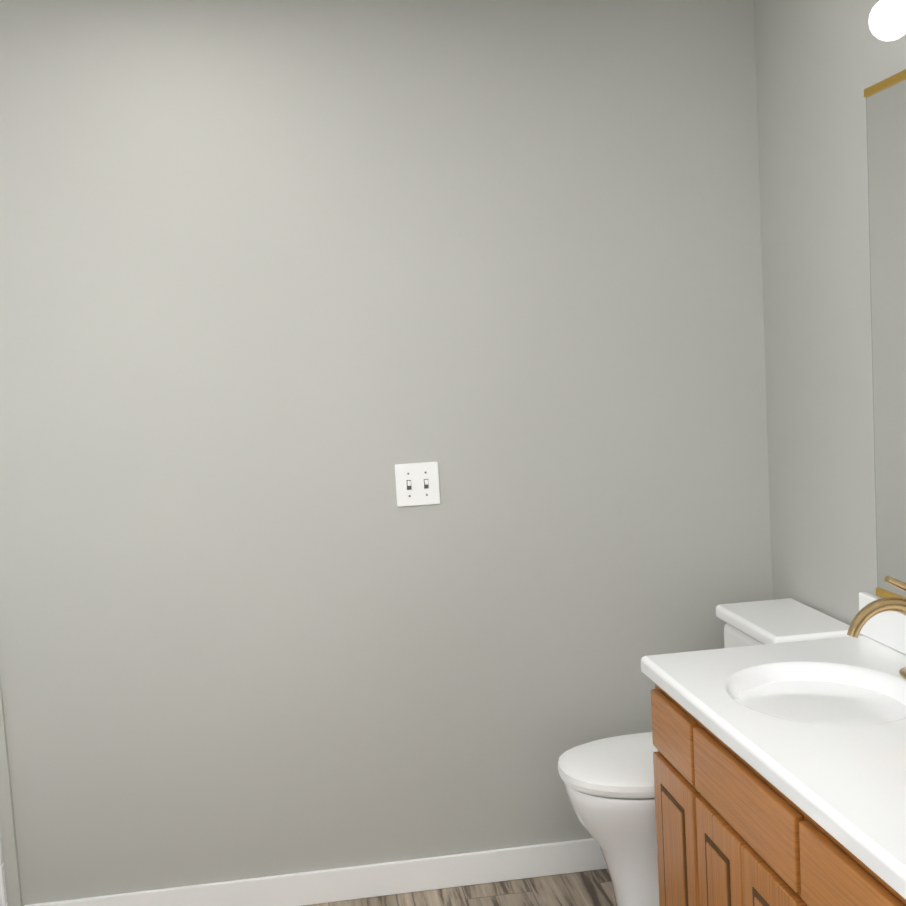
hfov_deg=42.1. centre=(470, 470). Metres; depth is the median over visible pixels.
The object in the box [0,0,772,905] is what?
wall
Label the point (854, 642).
countertop
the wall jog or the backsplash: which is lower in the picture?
the wall jog
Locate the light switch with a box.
[395,462,439,506]
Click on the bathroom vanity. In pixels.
(779, 774)
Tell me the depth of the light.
2.21 m
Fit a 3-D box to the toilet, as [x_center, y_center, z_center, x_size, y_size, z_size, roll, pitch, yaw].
[0.570,0.758,2.950,0.704,0.757,0.400,-4,5,-8]
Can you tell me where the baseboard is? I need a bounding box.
[24,838,606,905]
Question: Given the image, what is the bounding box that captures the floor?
[303,869,615,905]
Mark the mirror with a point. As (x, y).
(886, 122)
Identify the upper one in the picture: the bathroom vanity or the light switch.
the light switch
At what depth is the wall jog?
3.03 m
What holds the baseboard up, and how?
attached to the wall at (286, 286)
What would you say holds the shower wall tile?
attached to the wall
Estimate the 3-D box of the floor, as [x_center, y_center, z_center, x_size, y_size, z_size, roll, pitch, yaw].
[-0.373,1.399,1.034,3.460,0.050,4.540,-4,5,-8]
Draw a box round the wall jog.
[0,674,22,905]
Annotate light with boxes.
[868,0,905,56]
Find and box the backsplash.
[856,592,905,655]
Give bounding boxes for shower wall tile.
[0,830,7,905]
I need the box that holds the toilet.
[558,598,861,905]
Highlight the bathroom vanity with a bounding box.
[641,648,905,905]
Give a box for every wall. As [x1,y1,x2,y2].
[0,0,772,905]
[754,0,905,624]
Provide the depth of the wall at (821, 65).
2.90 m

